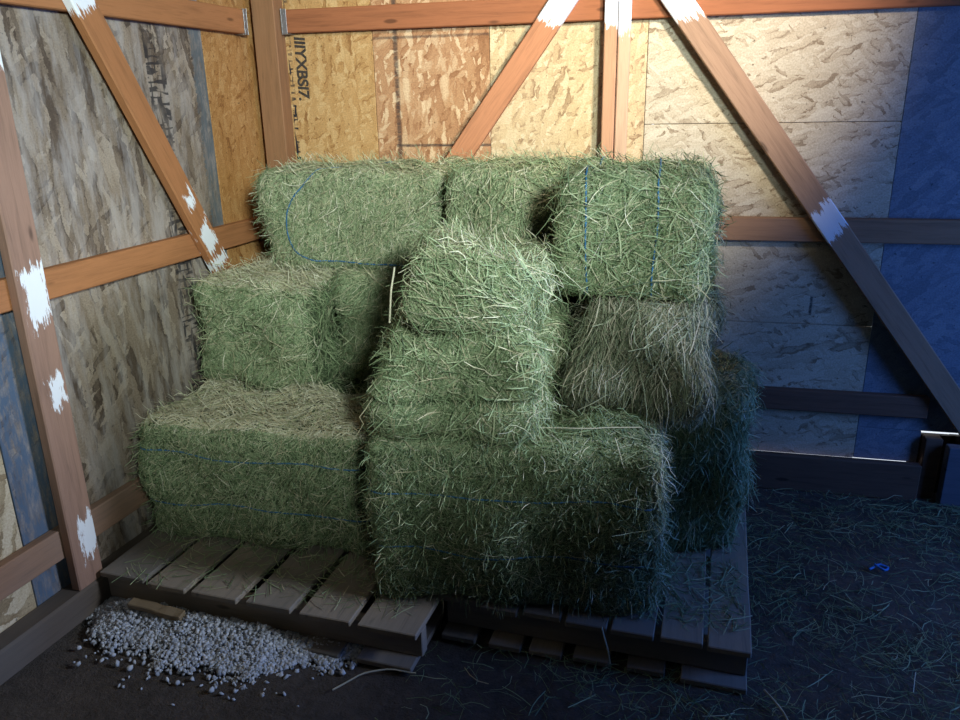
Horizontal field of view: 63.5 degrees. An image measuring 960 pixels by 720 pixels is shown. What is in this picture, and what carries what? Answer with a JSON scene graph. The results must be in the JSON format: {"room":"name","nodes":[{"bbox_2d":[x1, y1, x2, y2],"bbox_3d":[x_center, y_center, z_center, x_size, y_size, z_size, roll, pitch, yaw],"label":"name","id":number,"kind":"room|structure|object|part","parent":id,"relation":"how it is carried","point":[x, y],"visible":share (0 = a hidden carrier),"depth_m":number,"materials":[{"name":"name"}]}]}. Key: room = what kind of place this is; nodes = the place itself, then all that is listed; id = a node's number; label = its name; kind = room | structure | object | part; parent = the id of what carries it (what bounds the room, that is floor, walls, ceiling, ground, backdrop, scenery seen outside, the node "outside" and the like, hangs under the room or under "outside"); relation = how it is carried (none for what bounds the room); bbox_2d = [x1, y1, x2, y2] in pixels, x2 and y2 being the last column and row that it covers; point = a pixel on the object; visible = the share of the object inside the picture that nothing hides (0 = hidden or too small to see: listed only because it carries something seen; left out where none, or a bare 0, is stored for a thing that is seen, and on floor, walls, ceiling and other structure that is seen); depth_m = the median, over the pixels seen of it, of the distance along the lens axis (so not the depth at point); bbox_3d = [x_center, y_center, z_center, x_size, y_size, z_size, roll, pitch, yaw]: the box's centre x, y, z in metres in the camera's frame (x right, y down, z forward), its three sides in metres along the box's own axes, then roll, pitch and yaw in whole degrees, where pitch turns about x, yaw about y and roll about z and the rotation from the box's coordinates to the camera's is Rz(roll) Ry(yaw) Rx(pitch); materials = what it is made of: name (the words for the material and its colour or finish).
{"room":"farm building","nodes":[
{"label":"farm building","id":0,"kind":"room"},
{"bbox_2d":[0,0,271,632],"bbox_3d":[-1.778,-0.123,1.353,0.034,2.650,5.180,5,19,17],"label":"wall","id":1,"kind":"structure","parent":0,"point":[125,344],"depth_m":2.75,"materials":[{"name":"beige wood"}]},
{"bbox_3d":[-2.030,0.134,0.589,0.012,2.650,3.489,5,19,17],"label":"osb panel","id":2,"kind":"part","parent":1,"relation":"part of","materials":[{"name":"beige wood"}]},
{"bbox_2d":[0,477,150,600],"bbox_3d":[-1.729,0.926,1.667,0.038,0.105,4.838,5,19,17],"label":"wall rail","id":3,"kind":"object","parent":1,"relation":"attached to","point":[22,566],"visible":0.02,"depth_m":2.55,"materials":[{"name":"brown wood"}]},
{"bbox_2d":[0,524,156,685],"bbox_3d":[-1.705,1.144,1.738,0.085,0.110,4.848,5,19,17],"label":"baseboard","id":4,"kind":"structure","parent":1,"relation":"attached to","point":[37,631],"depth_m":2.53,"materials":[{"name":"brown wood"}]},
{"bbox_2d":[0,52,102,590],"bbox_3d":[-1.377,-0.464,2.276,0.038,2.595,0.108,5,19,18],"label":"wall post","id":5,"kind":"object","parent":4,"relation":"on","point":[19,247],"visible":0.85,"depth_m":2.40,"materials":[{"name":"brown wood"}]},
{"bbox_2d":[0,0,244,33],"bbox_3d":[-1.762,-0.704,1.124,0.038,0.096,4.828,5,19,17],"label":"wall rail","id":6,"kind":"object","parent":1,"relation":"attached to","point":[179,13],"visible":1,"depth_m":2.86,"materials":[{"name":"brown wood"}]},
{"bbox_2d":[0,216,267,313],"bbox_3d":[-1.744,0.117,1.400,0.038,0.096,4.838,5,19,17],"label":"wall rail","id":7,"kind":"object","parent":1,"relation":"attached to","point":[62,279],"visible":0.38,"depth_m":2.77,"materials":[{"name":"brown wood"}]},
{"bbox_2d":[62,0,232,273],"bbox_3d":[-1.153,-0.681,2.926,0.038,2.444,1.426,5,19,17],"label":"brace","id":8,"kind":"object","parent":1,"relation":"attached to","point":[87,16],"visible":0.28,"depth_m":2.74,"materials":[{"name":"brown wood"}]},
{"bbox_3d":[-1.035,-0.839,3.477,0.012,2.650,0.458,5,19,17],"label":"osb panel","id":9,"kind":"part","parent":1,"relation":"part of","materials":[{"name":"brown wood"}]},
{"bbox_2d":[235,9,248,35],"bbox_3d":[-1.016,-1.433,3.288,0.053,0.104,0.038,5,19,17],"label":"hanger","id":10,"kind":"object","parent":1,"relation":"attached to","point":[244,10],"visible":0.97,"depth_m":3.29,"materials":[{"name":"metal"}]},
{"bbox_3d":[-0.993,-1.432,3.285,0.003,0.100,0.022,5,19,18],"label":"plate","id":11,"kind":"part","parent":10,"relation":"part of","materials":[{"name":"silver metal"}]},
{"bbox_2d":[0,487,959,719],"bbox_3d":[0.287,1.293,1.359,5.300,0.020,5.040,3,19,13],"label":"floor","id":12,"kind":"structure","parent":0,"point":[50,687],"depth_m":2.39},
{"bbox_2d":[126,665,132,671],"bbox_3d":[-1.093,0.961,2.417,0.020,0.015,0.020,-2,18,-3],"label":"pebble","id":13,"kind":"object","parent":12,"relation":"on","point":[130,667],"visible":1,"depth_m":2.41,"materials":[{"name":"stone"}]},
{"bbox_2d":[208,686,213,692],"bbox_3d":[-0.803,0.986,2.318,0.016,0.020,0.020,-4,18,-8],"label":"pebble","id":14,"kind":"object","parent":12,"relation":"on","point":[211,689],"visible":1,"depth_m":2.31,"materials":[{"name":"stone"}]},
{"bbox_2d":[85,596,364,690],"bbox_3d":[-0.875,0.885,2.538,1.004,0.097,0.321,5,19,19],"label":"heap","id":15,"kind":"object","parent":12,"relation":"on","point":[256,646],"depth_m":2.49,"materials":[{"name":"gravel"}]},
{"bbox_3d":[-1.084,0.837,2.604,0.211,0.040,0.040,5,19,17],"label":"wood strip","id":16,"kind":"part","parent":15,"relation":"part of","materials":[{"name":"brown wood"}]},
{"bbox_2d":[250,0,295,169],"bbox_3d":[-0.904,-0.838,3.563,0.105,2.710,0.090,3,19,13],"label":"post","id":17,"kind":"object","parent":12,"relation":"on","point":[270,44],"visible":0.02,"depth_m":3.40,"materials":[{"name":"brown wood"}]},
{"bbox_2d":[100,529,446,671],"bbox_3d":[-0.610,0.697,2.966,1.190,0.142,1.022,5,19,17],"label":"pallet","id":18,"kind":"object","parent":12,"relation":"on","point":[399,642],"visible":0.36,"depth_m":2.58,"materials":[{"name":"brown wood"}]},
{"bbox_2d":[125,375,378,565],"bbox_3d":[-0.750,0.374,2.922,1.064,0.604,0.611,3,19,12],"label":"hay bale","id":19,"kind":"object","parent":18,"relation":"on","point":[279,468],"visible":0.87,"depth_m":2.74},
{"bbox_2d":[183,249,351,393],"bbox_3d":[-0.807,-0.184,3.230,0.642,0.540,0.741,5,19,17],"label":"hay bale","id":20,"kind":"object","parent":19,"relation":"on","point":[267,324],"visible":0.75,"depth_m":2.99},
{"bbox_2d":[241,370,374,394],"bbox_3d":[-0.545,0.216,3.390,0.947,0.561,0.602,4,19,16],"label":"hay bale","id":21,"kind":"object","parent":18,"relation":"on","point":[339,381],"visible":0.04,"depth_m":3.12},
{"bbox_2d":[326,262,411,384],"bbox_3d":[-0.316,-0.181,3.230,0.610,0.594,0.675,4,19,16],"label":"hay bale","id":22,"kind":"object","parent":21,"relation":"on","point":[363,297],"visible":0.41,"depth_m":3.02},
{"bbox_2d":[247,144,475,276],"bbox_3d":[-0.470,-0.605,3.200,0.935,0.547,0.566,3,19,13],"label":"hay bale","id":23,"kind":"object","parent":22,"relation":"on","point":[317,213],"visible":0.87,"depth_m":3.02},
{"bbox_2d":[111,536,758,634],"bbox_3d":[-0.180,0.726,2.606,2.146,0.014,0.478,1,18,5],"label":"hay","id":24,"kind":"object","parent":18,"relation":"on","point":[246,546],"visible":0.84,"depth_m":2.59},
{"bbox_2d":[552,383,615,410],"bbox_3d":[0.211,0.262,3.065,0.768,0.666,0.740,4,19,15],"label":"hay bale","id":25,"kind":"object","parent":18,"relation":"on","point":[556,383],"visible":0.02,"depth_m":2.71},
{"bbox_2d":[548,290,576,388],"bbox_3d":[0.130,-0.169,2.962,0.628,0.422,0.733,3,19,13],"label":"hay bale","id":26,"kind":"object","parent":25,"relation":"on","point":[570,298],"visible":0.03,"depth_m":2.65},
{"bbox_2d":[433,141,578,252],"bbox_3d":[0.120,-0.559,2.986,0.582,0.539,0.667,2,19,10],"label":"hay bale","id":27,"kind":"object","parent":26,"relation":"on","point":[510,192],"visible":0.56,"depth_m":2.73},
{"bbox_2d":[554,272,737,435],"bbox_3d":[0.549,-0.071,2.630,0.632,0.514,0.767,4,19,14],"label":"hay bale","id":28,"kind":"object","parent":25,"relation":"on","point":[651,356],"visible":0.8,"depth_m":2.37},
{"bbox_2d":[537,142,735,310],"bbox_3d":[0.515,-0.435,2.510,0.619,0.524,0.666,4,19,14],"label":"hay bale","id":29,"kind":"object","parent":28,"relation":"on","point":[629,228],"visible":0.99,"depth_m":2.30},
{"bbox_2d":[340,668,345,675],"bbox_3d":[-0.421,0.959,2.379,0.020,0.019,0.020,3,19,13],"label":"pebble","id":30,"kind":"object","parent":12,"relation":"on","point":[342,672],"visible":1,"depth_m":2.37,"materials":[{"name":"stone"}]},
{"bbox_2d":[332,668,415,690],"bbox_3d":[-0.322,0.957,2.347,0.253,0.010,0.047,-6,19,-14],"label":"stalk","id":31,"kind":"object","parent":12,"relation":"on","point":[363,673],"visible":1,"depth_m":2.36,"materials":[{"name":"beige plant"}]},
{"bbox_2d":[442,508,751,694],"bbox_3d":[0.471,0.722,2.828,0.953,0.142,1.020,5,19,17],"label":"pallet","id":32,"kind":"object","parent":12,"relation":"on","point":[709,658],"visible":0.39,"depth_m":2.42,"materials":[{"name":"brown wood"}]},
{"bbox_2d":[354,390,681,623],"bbox_3d":[0.128,0.449,2.524,1.050,0.712,0.546,2,19,9],"label":"hay bale","id":33,"kind":"object","parent":32,"relation":"on","point":[576,518],"visible":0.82,"depth_m":2.35},
{"bbox_2d":[351,305,578,454],"bbox_3d":[-0.028,0.024,2.421,0.690,0.462,0.567,3,19,12],"label":"hay bale","id":34,"kind":"object","parent":33,"relation":"on","point":[490,390],"visible":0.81,"depth_m":2.27},
{"bbox_2d":[388,213,568,348],"bbox_3d":[-0.006,-0.224,2.321,0.527,0.425,0.496,3,19,12],"label":"hay bale","id":35,"kind":"object","parent":34,"relation":"on","point":[467,283],"visible":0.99,"depth_m":2.19},
{"bbox_2d":[389,267,394,322],"bbox_3d":[-0.251,-0.185,2.216,0.030,0.161,0.010,-10,20,-24],"label":"stalk","id":36,"kind":"object","parent":35,"relation":"hanging from","point":[393,275],"visible":1,"depth_m":2.21,"materials":[{"name":"beige plant"}]},
{"bbox_2d":[537,427,641,428],"bbox_3d":[0.285,0.200,2.285,0.380,0.011,0.027,0,18,4],"label":"stalk","id":37,"kind":"object","parent":33,"relation":"on","point":[537,427],"visible":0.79,"depth_m":2.28,"materials":[{"name":"plant"}]},
{"bbox_2d":[662,342,767,563],"bbox_3d":[0.762,0.305,2.927,0.617,0.694,0.799,4,19,16],"label":"hay bale","id":38,"kind":"object","parent":32,"relation":"on","point":[713,471],"visible":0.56,"depth_m":2.64},
{"bbox_2d":[375,487,959,719],"bbox_3d":[1.298,0.905,2.404,3.144,0.025,2.184,3,19,13],"label":"litter","id":39,"kind":"object","parent":12,"relation":"on","point":[915,500],"visible":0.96,"depth_m":2.48,"materials":[{"name":"plant"}]},
{"bbox_2d":[601,626,610,663],"bbox_3d":[0.381,0.866,2.349,0.035,0.131,0.012,3,19,13],"label":"stalk","id":40,"kind":"object","parent":39,"relation":"on","point":[601,626],"visible":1,"depth_m":2.34,"materials":[{"name":"plant"}]},
{"bbox_2d":[763,689,787,719],"bbox_3d":[0.851,0.997,2.155,0.025,0.012,0.232,-6,19,-14],"label":"stalk","id":41,"kind":"object","parent":39,"relation":"on","point":[764,690],"visible":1,"depth_m":2.20,"materials":[{"name":"beige plant"}]},
{"bbox_2d":[868,563,888,571],"bbox_3d":[1.457,0.757,2.833,0.069,0.020,0.045,7,20,24],"label":"scrap","id":42,"kind":"object","parent":12,"relation":"on","point":[879,564],"visible":1,"depth_m":2.83,"materials":[{"name":"blue plastic"}]},
{"bbox_2d":[916,434,942,497],"bbox_3d":[1.923,0.463,3.334,0.068,0.290,0.050,3,19,13],"label":"block","id":43,"kind":"object","parent":12,"relation":"on","point":[931,445],"visible":0.82,"depth_m":3.31,"materials":[{"name":"brown wood"}]},
{"bbox_2d":[282,0,959,492],"bbox_3d":[1.235,-0.743,3.136,4.660,2.700,0.035,3,19,13],"label":"wall","id":44,"kind":"structure","parent":0,"point":[869,100],"depth_m":3.19,"materials":[{"name":"beige wood"}]},
{"bbox_2d":[280,8,294,34],"bbox_3d":[-0.834,-1.465,3.362,0.038,0.104,0.053,3,19,13],"label":"hanger","id":45,"kind":"object","parent":44,"relation":"attached to","point":[282,11],"visible":1,"depth_m":3.34,"materials":[{"name":"metal"}]},
{"bbox_3d":[-0.843,-1.458,3.342,0.022,0.100,0.002,3,19,13],"label":"plate","id":46,"kind":"part","parent":45,"relation":"part of","materials":[{"name":"metal"}]},
{"bbox_3d":[-0.745,-0.918,3.552,0.602,2.558,0.012,3,19,13],"label":"osb panel","id":47,"kind":"part","parent":44,"relation":"part of","materials":[{"name":"beige wood"}]},
{"bbox_3d":[-0.201,-0.887,3.429,0.511,2.558,0.012,3,19,13],"label":"osb panel","id":48,"kind":"part","parent":44,"relation":"part of","materials":[{"name":"brown wood"}]},
{"bbox_2d":[445,0,578,162],"bbox_3d":[-0.112,-0.841,3.351,1.839,2.451,0.038,3,19,13],"label":"brace","id":49,"kind":"object","parent":44,"relation":"attached to","point":[554,13],"visible":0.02,"depth_m":3.17,"materials":[{"name":"brown wood"}]},
{"bbox_3d":[0.363,-0.856,3.302,0.643,2.558,0.012,3,19,13],"label":"osb panel","id":50,"kind":"part","parent":44,"relation":"part of","materials":[{"name":"beige wood"}]},
{"bbox_2d":[600,0,618,157],"bbox_3d":[0.523,-0.834,3.197,0.050,2.540,0.037,3,19,13],"label":"stud","id":51,"kind":"object","parent":44,"relation":"attached to","point":[611,6],"visible":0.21,"depth_m":3.08,"materials":[{"name":"brown wood"}]},
{"bbox_2d":[286,0,959,33],"bbox_3d":[1.261,-1.348,2.887,4.325,0.094,0.038,3,19,13],"label":"wall rail","id":52,"kind":"object","parent":44,"relation":"attached to","point":[472,12],"visible":0.92,"depth_m":3.13,"materials":[{"name":"brown wood"}]},
{"bbox_2d":[614,0,631,162],"bbox_3d":[0.575,-0.832,3.189,0.048,2.540,0.034,3,19,13],"label":"stud","id":53,"kind":"object","parent":44,"relation":"attached to","point":[625,6],"visible":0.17,"depth_m":3.08,"materials":[{"name":"brown wood"}]},
{"bbox_3d":[1.153,-0.554,3.209,0.964,0.815,0.012,3,19,13],"label":"osb panel","id":54,"kind":"part","parent":44,"relation":"part of","materials":[{"name":"beige wood"}]},
{"bbox_3d":[1.135,-1.485,2.901,0.964,1.142,0.012,3,19,13],"label":"osb panel","id":55,"kind":"part","parent":44,"relation":"part of","materials":[{"name":"beige wood"}]},
{"bbox_3d":[1.165,0.118,3.431,0.964,0.597,0.012,3,19,13],"label":"osb panel","id":56,"kind":"part","parent":44,"relation":"part of","materials":[{"name":"beige wood"}]},
{"bbox_2d":[661,0,959,434],"bbox_3d":[1.277,-0.693,3.060,2.018,2.605,0.038,3,19,13],"label":"brace","id":57,"kind":"object","parent":44,"relation":"attached to","point":[688,15],"visible":1,"depth_m":3.05,"materials":[{"name":"brown wood"}]},
{"bbox_2d":[746,450,921,499],"bbox_3d":[0.506,0.448,3.648,2.825,0.167,0.040,3,19,13],"label":"baseboard","id":58,"kind":"structure","parent":44,"relation":"attached to","point":[885,479],"depth_m":3.39,"materials":[{"name":"brown wood"}]},
{"bbox_2d":[715,216,959,244],"bbox_3d":[1.276,-0.532,3.157,4.325,0.096,0.038,3,19,13],"label":"wall rail","id":59,"kind":"object","parent":44,"relation":"attached to","point":[745,228],"visible":0.28,"depth_m":3.08,"materials":[{"name":"brown wood"}]},
{"bbox_2d":[753,386,929,418],"bbox_3d":[0.530,0.123,3.559,2.765,0.094,0.038,3,19,13],"label":"wall rail","id":60,"kind":"object","parent":44,"relation":"attached to","point":[783,398],"visible":0.42,"depth_m":3.31,"materials":[{"name":"brown wood"}]},
{"bbox_3d":[1.763,0.364,3.366,0.252,0.145,0.012,3,19,13],"label":"osb panel","id":61,"kind":"part","parent":44,"relation":"part of","materials":[{"name":"wood"}]},
{"bbox_3d":[2.558,-0.804,2.780,1.932,2.409,0.012,3,19,13],"label":"osb panel","id":62,"kind":"part","parent":44,"relation":"part of","materials":[{"name":"blue wood"}]},
{"bbox_2d":[935,444,959,506],"bbox_3d":[2.672,0.529,3.106,1.490,0.280,0.050,3,19,13],"label":"baseboard","id":63,"kind":"structure","parent":44,"relation":"attached to","point":[948,490],"depth_m":3.25,"materials":[{"name":"blue wood"}]}
]}

